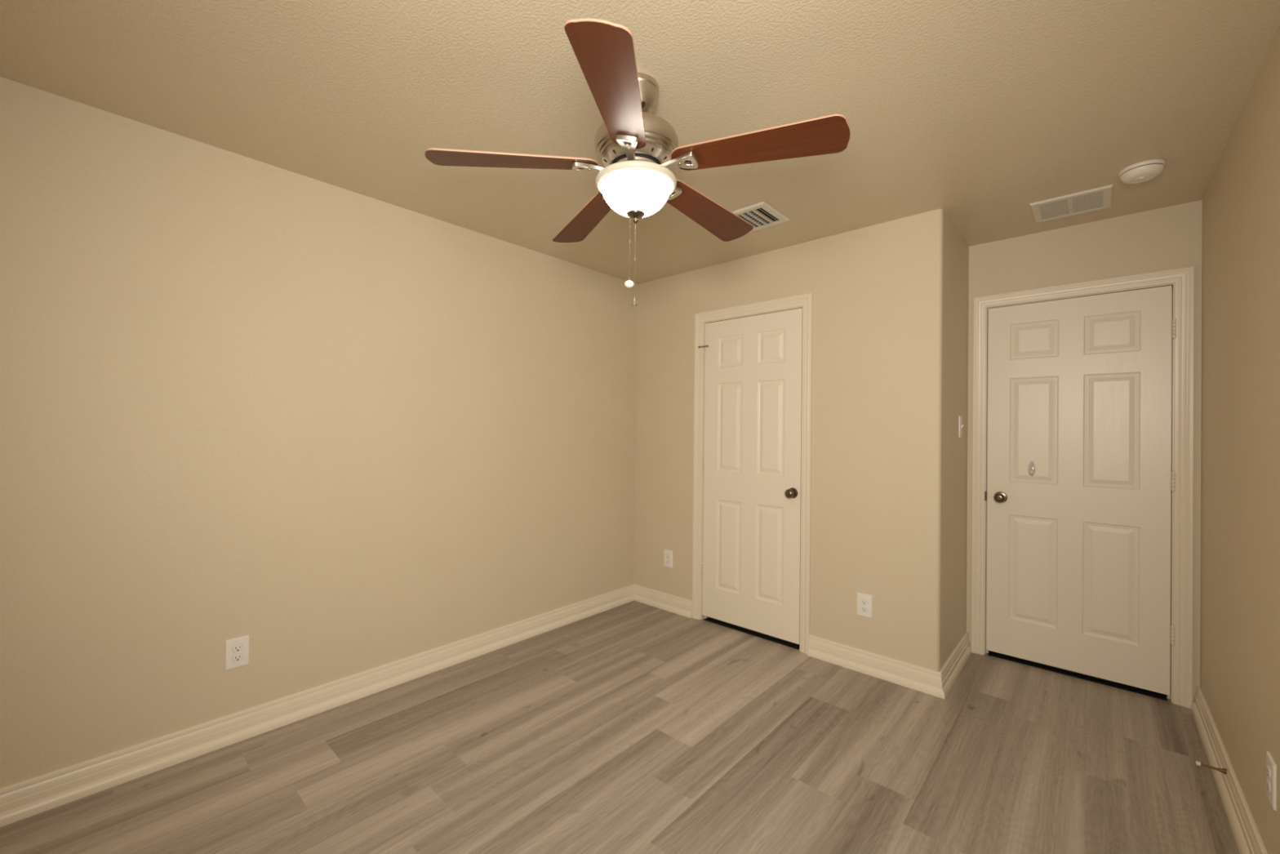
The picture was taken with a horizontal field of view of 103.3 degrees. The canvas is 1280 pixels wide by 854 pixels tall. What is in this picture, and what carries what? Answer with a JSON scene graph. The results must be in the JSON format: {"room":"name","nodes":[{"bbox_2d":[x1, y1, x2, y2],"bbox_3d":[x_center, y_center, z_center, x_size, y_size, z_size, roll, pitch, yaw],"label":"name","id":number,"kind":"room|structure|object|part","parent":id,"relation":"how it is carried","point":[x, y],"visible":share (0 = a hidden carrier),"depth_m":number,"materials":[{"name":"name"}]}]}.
{"room":"empty bedroom","nodes":[
{"label":"empty bedroom","id":0,"kind":"room"},
{"bbox_2d":[0,76,637,787],"bbox_3d":[-1.203,0.041,2.732,0.120,2.540,3.599,0,0,42],"label":"wall","id":1,"kind":"structure","parent":0,"point":[344,432],"depth_m":2.15,"materials":[{"name":"beige paint"}]},
{"bbox_2d":[225,634,249,670],"bbox_3d":[-1.679,0.941,2.115,0.009,0.124,0.080,0,0,42],"label":"wall outlet","id":2,"kind":"object","parent":1,"relation":"attached to","point":[237,649],"visible":1,"depth_m":2.11,"materials":[{"name":"white plastic"}]},
{"bbox_2d":[232,653,243,662],"bbox_3d":[-1.678,0.961,2.113,0.001,0.030,0.036,0,0,42],"label":"receptacle","id":3,"kind":"object","parent":2,"relation":"attached to","point":[237,657],"depth_m":2.11,"materials":[{"name":"white plastic"}]},
{"bbox_2d":[232,644,243,652],"bbox_3d":[-1.677,0.922,2.113,0.002,0.030,0.036,0,0,42],"label":"receptacle","id":4,"kind":"object","parent":2,"relation":"attached to","point":[236,647],"depth_m":2.11,"materials":[{"name":"white plastic"}]},
{"bbox_2d":[0,583,634,826],"bbox_3d":[-1.160,1.255,2.674,0.031,0.114,3.359,0,0,42],"label":"baseboard","id":5,"kind":"structure","parent":1,"relation":"attached to","point":[24,798],"depth_m":2.15,"materials":[{"name":"beige paint"}]},
{"bbox_2d":[0,600,1239,853],"bbox_3d":[0.396,1.324,2.011,3.420,0.001,4.764,0,0,42],"label":"floor","id":6,"kind":"structure","parent":0,"point":[633,726],"depth_m":1.96,"materials":[{"name":"grey laminate"}]},
{"bbox_2d":[0,0,1279,284],"bbox_3d":[0.214,-1.169,1.943,3.270,0.100,4.304,0,0,42],"label":"ceiling","id":7,"kind":"structure","parent":0,"point":[979,112],"depth_m":1.70,"materials":[{"name":"paint"}]},
{"bbox_2d":[424,18,850,306],"bbox_3d":[0.021,-0.760,1.709,1.277,0.723,1.227,0,0,42],"label":"ceiling fan","id":8,"kind":"object","parent":7,"relation":"hanging from","point":[637,148],"visible":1,"depth_m":1.56,"materials":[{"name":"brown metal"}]},
{"bbox_3d":[-0.397,-0.839,1.598,0.528,0.006,0.147,-3,11,-11],"label":"blade","id":9,"kind":"part","parent":8,"relation":"part of","materials":[{"name":"brown wood"}]},
{"bbox_3d":[-0.203,-0.834,2.015,0.147,0.006,0.528,-11,2,-29],"label":"blade","id":10,"kind":"part","parent":8,"relation":"part of","materials":[{"name":"brown wood"}]},
{"bbox_3d":[-0.059,-0.837,1.285,0.147,0.006,0.528,11,5,6],"label":"blade","id":11,"kind":"part","parent":8,"relation":"part of","materials":[{"name":"brown wood"}]},
{"bbox_3d":[-0.034,-0.591,1.672,0.005,0.221,0.005,0,0,42],"label":"pull chain","id":12,"kind":"part","parent":8,"relation":"part of","materials":[{"name":"silver metal"}]},
{"bbox_3d":[-0.035,-0.471,1.671,0.032,0.024,0.032,0,0,42],"label":"pull knob","id":13,"kind":"part","parent":8,"relation":"part of","materials":[{"name":"white plastic"}]},
{"bbox_3d":[-0.018,-0.411,1.683,0.024,0.024,0.024,0,0,42],"label":"pull knob","id":14,"kind":"part","parent":8,"relation":"part of","materials":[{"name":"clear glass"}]},
{"bbox_3d":[-0.017,-0.556,1.683,0.005,0.272,0.005,0,0,42],"label":"pull chain","id":15,"kind":"part","parent":8,"relation":"part of","materials":[{"name":"silver metal"}]},
{"bbox_3d":[-0.013,-0.757,1.673,0.268,0.110,0.268,0,0,42],"label":"lamp shade","id":16,"kind":"part","parent":8,"relation":"part of","materials":[{"name":"white glass"}]},
{"bbox_3d":[0.254,-0.830,1.960,0.147,0.006,0.528,-14,-13,41],"label":"blade","id":17,"kind":"part","parent":8,"relation":"part of","materials":[{"name":"brown wood"}]},
{"bbox_3d":[0.342,-0.832,1.508,0.528,0.006,0.147,4,-9,25],"label":"blade","id":18,"kind":"part","parent":8,"relation":"part of","materials":[{"name":"brown wood"}]},
{"bbox_2d":[731,201,790,232],"bbox_3d":[0.595,-1.102,2.701,0.300,0.016,0.285,0,0,42],"label":"ceiling vent","id":19,"kind":"object","parent":7,"relation":"in","point":[762,215],"visible":0.62,"depth_m":2.65,"materials":[{"name":"white metal"}]},
{"bbox_2d":[1029,184,1113,223],"bbox_3d":[2.126,-1.091,2.500,0.302,0.009,0.296,0,0,42],"label":"ceiling vent","id":20,"kind":"object","parent":7,"relation":"in","point":[1098,198],"visible":1,"depth_m":2.48,"materials":[{"name":"white metal"}]},
{"bbox_2d":[1039,191,1102,219],"bbox_3d":[2.126,-1.090,2.500,0.234,0.004,0.228,0,0,42],"label":"grille","id":21,"kind":"object","parent":20,"relation":"attached to","point":[1091,202],"depth_m":2.50,"materials":[{"name":"grey metal"}]},
{"bbox_2d":[1118,159,1166,184],"bbox_3d":[2.127,-1.072,2.148,0.144,0.051,0.144,0,0,42],"label":"smoke detector","id":22,"kind":"object","parent":7,"relation":"attached to","point":[1145,171],"visible":1,"depth_m":2.12,"materials":[{"name":"beige plastic"}]},
{"bbox_2d":[634,208,968,671],"bbox_3d":[0.975,0.068,3.501,2.079,2.540,0.704,0,0,42],"label":"wall","id":23,"kind":"structure","parent":0,"point":[891,299],"depth_m":2.83,"materials":[{"name":"beige paint"}]},
{"bbox_2d":[634,583,692,617],"bbox_3d":[0.154,1.274,3.729,0.565,0.114,0.031,0,0,42],"label":"baseboard","id":24,"kind":"structure","parent":23,"relation":"attached to","point":[664,601],"depth_m":3.71,"materials":[{"name":"beige paint"}]},
{"bbox_2d":[663,549,672,568],"bbox_3d":[0.206,0.962,3.702,0.080,0.124,0.009,0,0,42],"label":"wall outlet","id":25,"kind":"object","parent":23,"relation":"attached to","point":[668,557],"visible":1,"depth_m":3.70,"materials":[{"name":"white plastic"}]},
{"bbox_2d":[697,307,802,644],"bbox_3d":[0.679,0.292,3.274,0.738,2.016,0.100,0,0,42],"label":"door","id":26,"kind":"structure","parent":23,"relation":"in","point":[753,364],"depth_m":3.25,"materials":[{"name":"beige paint"}]},
{"bbox_3d":[0.901,0.399,3.042,0.054,0.054,0.055,0,0,42],"label":"knob","id":27,"kind":"part","parent":26,"relation":"part of","materials":[{"name":"silver metal"}]},
{"bbox_2d":[703,617,799,648],"bbox_3d":[0.816,1.334,3.405,0.688,0.003,0.364,0,0,42],"label":"door gap","id":28,"kind":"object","parent":23,"relation":"attached to","point":[740,628],"depth_m":3.27,"materials":[{"name":"black"}]},
{"bbox_2d":[691,293,813,653],"bbox_3d":[0.732,0.272,3.311,0.846,2.125,0.139,0,0,42],"label":"trim","id":29,"kind":"structure","parent":23,"relation":"attached to","point":[805,301],"depth_m":3.13,"materials":[{"name":"beige paint"}]},
{"bbox_2d":[857,591,872,617],"bbox_3d":[1.230,0.977,2.776,0.080,0.124,0.009,0,0,42],"label":"wall outlet","id":30,"kind":"object","parent":23,"relation":"attached to","point":[864,602],"visible":1,"depth_m":2.77,"materials":[{"name":"white plastic"}]},
{"bbox_2d":[861,605,867,612],"bbox_3d":[1.227,0.996,2.773,0.036,0.030,0.002,0,0,42],"label":"receptacle","id":31,"kind":"object","parent":30,"relation":"attached to","point":[864,608],"depth_m":2.77,"materials":[{"name":"white plastic"}]},
{"bbox_2d":[861,598,867,604],"bbox_3d":[1.228,0.957,2.774,0.036,0.030,0.002,0,0,42],"label":"receptacle","id":32,"kind":"object","parent":30,"relation":"attached to","point":[864,601],"depth_m":2.77,"materials":[{"name":"white plastic"}]},
{"bbox_2d":[807,631,971,698],"bbox_3d":[1.486,1.284,2.999,0.700,0.114,0.735,0,0,42],"label":"baseboard","id":33,"kind":"structure","parent":23,"relation":"attached to","point":[936,683],"depth_m":2.72,"materials":[{"name":"beige paint"}]},
{"bbox_2d":[958,416,964,437],"bbox_3d":[1.831,-0.001,2.883,0.019,0.122,0.072,0,0,42],"label":"light switch","id":34,"kind":"object","parent":23,"relation":"attached to","point":[960,418],"visible":1,"depth_m":2.87,"materials":[{"name":"white plastic"}]},
{"bbox_2d":[966,200,1202,701],"bbox_3d":[2.330,0.079,2.831,1.071,2.540,0.120,0,0,42],"label":"wall","id":35,"kind":"structure","parent":0,"point":[1169,237],"depth_m":2.67,"materials":[{"name":"beige paint"}]},
{"bbox_2d":[987,650,1167,700],"bbox_3d":[2.448,1.348,2.879,0.738,0.003,0.364,0,0,42],"label":"door gap","id":36,"kind":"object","parent":35,"relation":"attached to","point":[1134,689],"depth_m":2.73,"materials":[{"name":"black"}]},
{"bbox_2d":[986,285,1176,695],"bbox_3d":[2.330,0.308,2.731,0.768,2.017,0.100,0,0,42],"label":"door","id":37,"kind":"structure","parent":35,"relation":"in","point":[1078,568],"depth_m":2.71,"materials":[{"name":"beige paint"}]},
{"bbox_3d":[2.078,0.408,2.927,0.054,0.054,0.055,0,0,42],"label":"knob","id":38,"kind":"part","parent":37,"relation":"part of","materials":[{"name":"silver metal"}]},
{"bbox_2d":[1027,461,1035,476],"bbox_3d":[2.201,0.235,2.849,0.033,0.088,0.030,0,0,42],"label":"hook","id":39,"kind":"object","parent":37,"relation":"attached to","point":[1031,468],"visible":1,"depth_m":2.85,"materials":[{"name":"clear plastic"}]},
{"bbox_3d":[2.201,0.240,2.849,0.010,0.054,0.028,0,0,42],"label":"hook arm","id":40,"kind":"part","parent":39,"relation":"part of","materials":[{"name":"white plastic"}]},
{"bbox_2d":[970,266,1194,708],"bbox_3d":[2.367,0.287,2.782,0.899,2.122,0.139,0,0,42],"label":"trim","id":41,"kind":"structure","parent":35,"relation":"attached to","point":[1181,280],"depth_m":2.49,"materials":[{"name":"beige paint"}]},
{"bbox_3d":[2.054,0.408,3.009,0.008,0.054,0.040,0,0,42],"label":"strike plate","id":42,"kind":"part","parent":41,"relation":"part of","materials":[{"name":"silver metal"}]},
{"bbox_2d":[1200,25,1279,853],"bbox_3d":[1.369,0.058,0.880,0.120,2.540,4.304,0,0,42],"label":"wall","id":43,"kind":"structure","parent":0,"point":[1240,596],"depth_m":1.69,"materials":[{"name":"beige paint"}]},
{"bbox_2d":[1191,684,1267,853],"bbox_3d":[1.300,1.270,0.924,0.031,0.114,4.062,0,0,42],"label":"baseboard","id":44,"kind":"structure","parent":43,"relation":"attached to","point":[1248,839],"depth_m":1.81,"materials":[{"name":"beige paint"}]},
{"bbox_2d":[1195,760,1226,774],"bbox_3d":[2.116,1.260,1.878,0.076,0.022,0.022,0,0,42],"label":"door stop","id":45,"kind":"object","parent":44,"relation":"attached to","point":[1224,771],"visible":1,"depth_m":1.87,"materials":[{"name":"gold metal"}]},
{"bbox_3d":[2.120,1.260,1.874,0.066,0.022,0.022,0,0,42],"label":"rod","id":46,"kind":"part","parent":45,"relation":"part of","materials":[{"name":"gold metal"}]},
{"bbox_2d":[1266,751,1276,810],"bbox_3d":[1.762,0.986,1.416,0.009,0.124,0.080,0,0,42],"label":"wall outlet","id":47,"kind":"object","parent":43,"relation":"attached to","point":[1271,766],"visible":1,"depth_m":1.40,"materials":[{"name":"white plastic"}]},
{"bbox_2d":[1266,778,1271,793],"bbox_3d":[1.759,1.005,1.418,0.002,0.030,0.036,0,0,42],"label":"receptacle","id":48,"kind":"object","parent":47,"relation":"attached to","point":[1268,780],"depth_m":1.41,"materials":[{"name":"white plastic"}]},
{"bbox_2d":[1266,764,1271,778],"bbox_3d":[1.760,0.966,1.419,0.002,0.030,0.036,0,0,42],"label":"receptacle","id":49,"kind":"object","parent":47,"relation":"attached to","point":[1268,766],"depth_m":1.41,"materials":[{"name":"white plastic"}]}
]}

